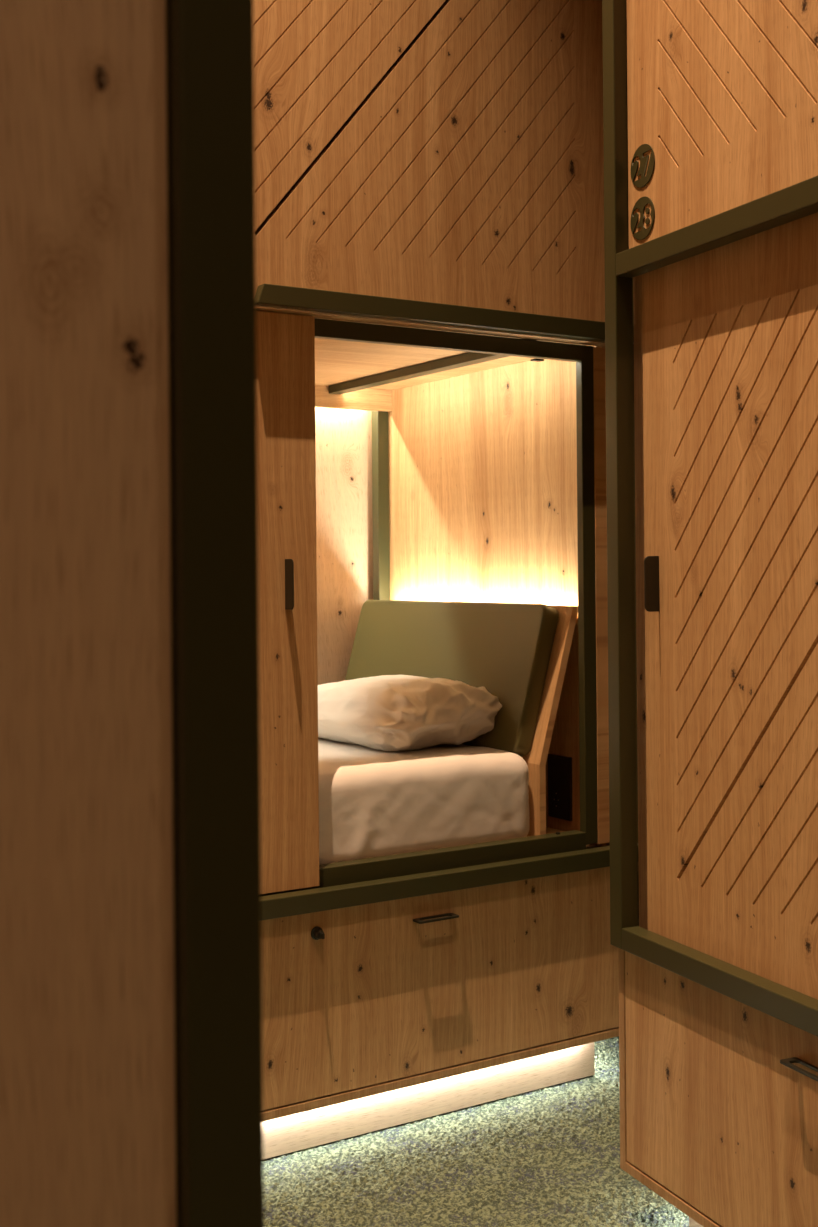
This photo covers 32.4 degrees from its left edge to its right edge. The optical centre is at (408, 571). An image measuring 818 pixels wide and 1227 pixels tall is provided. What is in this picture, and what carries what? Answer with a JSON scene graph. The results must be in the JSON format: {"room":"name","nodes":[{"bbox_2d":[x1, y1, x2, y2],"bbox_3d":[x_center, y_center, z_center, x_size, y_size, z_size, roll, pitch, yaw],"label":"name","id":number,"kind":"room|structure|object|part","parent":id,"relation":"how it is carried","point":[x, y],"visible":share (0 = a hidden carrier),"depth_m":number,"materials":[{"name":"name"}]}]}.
{"room":"dormitory","nodes":[
{"label":"dormitory","id":0,"kind":"room"},
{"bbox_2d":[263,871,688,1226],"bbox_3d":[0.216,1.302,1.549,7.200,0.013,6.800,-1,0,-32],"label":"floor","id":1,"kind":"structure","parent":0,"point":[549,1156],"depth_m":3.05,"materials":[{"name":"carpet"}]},
{"bbox_2d":[0,0,263,1226],"bbox_3d":[-1.210,-0.499,0.603,2.006,3.620,1.093,-1,0,-32],"label":"wall","id":2,"kind":"structure","parent":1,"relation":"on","point":[131,1075],"depth_m":0.66,"materials":[{"name":"brown wood"}]},
{"bbox_3d":[-0.420,0.066,0.492,0.714,1.287,0.018,-1,0,-32],"label":"panel","id":3,"kind":"part","parent":2,"relation":"part of","materials":[{"name":"brown wood"}]},
{"bbox_3d":[-0.107,-0.784,0.694,0.040,3.071,0.040,-1,0,-32],"label":"post","id":4,"kind":"part","parent":2,"relation":"part of","materials":[{"name":"green metal"}]},
{"bbox_2d":[253,0,637,1159],"bbox_3d":[-0.617,-0.505,3.572,2.180,3.620,1.235,-1,0,-32],"label":"pod","id":5,"kind":"object","parent":1,"relation":"on","point":[430,267],"visible":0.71,"depth_m":3.41,"materials":[{"name":"brown wood"}]},
{"bbox_3d":[-0.513,0.070,2.980,0.714,1.282,0.018,-1,0,-32],"label":"sliding door","id":6,"kind":"part","parent":5,"relation":"part of","materials":[{"name":"brown wood"}]},
{"bbox_3d":[-0.264,0.028,3.105,0.003,0.112,0.038,-1,0,-32],"label":"door handle","id":7,"kind":"part","parent":5,"relation":"part of","materials":[{"name":"black metal"}]},
{"bbox_3d":[-0.963,-0.802,4.079,2.109,3.020,0.013,-1,0,-32],"label":"panel","id":8,"kind":"part","parent":5,"relation":"part of","materials":[{"name":"brown wood"}]},
{"bbox_3d":[-0.089,0.072,4.540,0.040,1.262,0.040,-1,0,-32],"label":"corner post","id":9,"kind":"part","parent":5,"relation":"part of","materials":[{"name":"green metal"}]},
{"bbox_2d":[318,738,528,864],"bbox_3d":[-0.690,0.585,3.514,1.780,0.243,0.986,-1,0,-32],"label":"mattress","id":10,"kind":"object","parent":5,"relation":"on","point":[373,802],"visible":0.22,"depth_m":3.41,"materials":[{"name":"white fabric"}]},
{"bbox_2d":[318,675,501,750],"bbox_3d":[-0.076,0.371,3.842,0.388,0.176,0.666,-1,0,-38],"label":"pillow","id":11,"kind":"object","parent":10,"relation":"on","point":[383,712],"visible":0.89,"depth_m":3.63,"materials":[{"name":"white fabric"}]},
{"bbox_3d":[-0.322,-1.433,3.093,2.091,1.678,0.020,-1,0,-32],"label":"panel","id":12,"kind":"part","parent":5,"relation":"part of","materials":[{"name":"brown wood"}]},
{"bbox_3d":[0.030,0.070,3.362,1.041,1.292,0.042,-1,0,-32],"label":"opening frame","id":13,"kind":"part","parent":5,"relation":"part of","materials":[{"name":"green metal"}]},
{"bbox_3d":[0.063,0.810,3.286,0.111,0.004,0.034,-1,0,-32],"label":"drawer handle","id":14,"kind":"part","parent":5,"relation":"part of","materials":[{"name":"black metal"}]},
{"bbox_3d":[-0.322,0.964,3.074,2.079,0.420,0.020,-1,0,-32],"label":"drawer","id":15,"kind":"part","parent":5,"relation":"part of","materials":[{"name":"brown wood"}]},
{"bbox_3d":[-0.608,1.191,3.529,2.085,0.020,1.100,-1,0,-32],"label":"drawer","id":16,"kind":"part","parent":5,"relation":"part of","materials":[{"name":"brown wood"}]},
{"bbox_3d":[-0.314,-0.577,3.096,2.095,0.006,0.044,-1,0,-32],"label":"door rail","id":17,"kind":"part","parent":5,"relation":"part of","materials":[{"name":"metal"}]},
{"bbox_2d":[345,600,558,755],"bbox_3d":[0.083,0.284,4.033,0.154,0.393,0.943,-1,0,-32],"label":"cushion","id":18,"kind":"object","parent":5,"relation":"on","point":[510,650],"depth_m":3.84,"materials":[{"name":"green fabric"}]},
{"bbox_3d":[0.253,-0.812,4.144,0.014,3.020,1.150,-1,0,-32],"label":"panel","id":19,"kind":"part","parent":5,"relation":"part of","materials":[{"name":"brown wood"}]},
{"bbox_3d":[0.123,0.396,4.036,0.134,0.607,0.992,-1,0,-32],"label":"headboard","id":20,"kind":"part","parent":5,"relation":"part of","materials":[{"name":"brown wood"}]},
{"bbox_2d":[552,792,560,806],"bbox_3d":[0.399,0.617,3.799,0.001,0.040,0.040,-1,0,-32],"label":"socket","id":21,"kind":"object","parent":5,"relation":"attached to","point":[556,796],"depth_m":3.80,"materials":[{"name":"plastic"}]},
{"bbox_3d":[0.407,0.581,3.793,0.008,0.170,0.096,-1,0,-32],"label":"socket plate","id":22,"kind":"part","parent":5,"relation":"part of","materials":[{"name":"plastic"}]},
{"bbox_3d":[0.599,-0.790,3.647,0.040,3.071,0.040,-1,0,-32],"label":"post","id":23,"kind":"part","parent":5,"relation":"part of","materials":[{"name":"green metal"}]},
{"bbox_2d":[602,0,817,1226],"bbox_3d":[1.310,-0.521,2.096,1.113,3.620,2.080,-1,0,-24],"label":"pod","id":24,"kind":"object","parent":1,"relation":"on","point":[710,107],"visible":1,"depth_m":2.56,"materials":[{"name":"brown wood"}]},
{"bbox_3d":[0.417,-0.787,2.814,0.040,3.073,0.042,-1,0,-24],"label":"post","id":25,"kind":"part","parent":24,"relation":"part of","materials":[{"name":"green metal"}]},
{"bbox_3d":[0.912,0.972,3.041,1.060,0.454,0.020,-1,0,-24],"label":"drawer","id":26,"kind":"part","parent":24,"relation":"part of","materials":[{"name":"brown wood"}]},
{"bbox_3d":[0.471,0.024,2.730,0.033,0.108,0.003,-1,0,-24],"label":"door handle","id":27,"kind":"part","parent":24,"relation":"part of","materials":[{"name":"black metal"}]},
{"bbox_3d":[1.327,1.185,2.108,1.060,0.020,2.020,-1,0,-24],"label":"drawer","id":28,"kind":"part","parent":24,"relation":"part of","materials":[{"name":"brown wood"}]},
{"bbox_3d":[0.850,0.960,1.898,0.020,0.430,2.014,-1,0,-24],"label":"drawer","id":29,"kind":"part","parent":24,"relation":"part of","materials":[{"name":"brown wood"}]},
{"bbox_3d":[0.842,-1.445,1.891,0.020,1.675,1.992,-1,0,-24],"label":"panel","id":30,"kind":"part","parent":24,"relation":"part of","materials":[{"name":"brown wood"}]},
{"bbox_3d":[0.664,0.067,2.358,0.018,1.335,0.935,-1,0,-24],"label":"sliding door","id":31,"kind":"part","parent":24,"relation":"part of","materials":[{"name":"brown wood"}]},
{"bbox_3d":[0.649,0.810,2.282,0.034,0.004,0.110,-1,0,-24],"label":"drawer handle","id":32,"kind":"part","parent":24,"relation":"part of","materials":[{"name":"black metal"}]},
{"bbox_2d":[386,71,638,870],"bbox_3d":[-1.649,-1.211,4.465,7.200,5.050,0.100,-1,0,-32],"label":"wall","id":33,"kind":"structure","parent":0,"point":[607,844],"depth_m":5.94,"materials":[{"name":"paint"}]}
]}

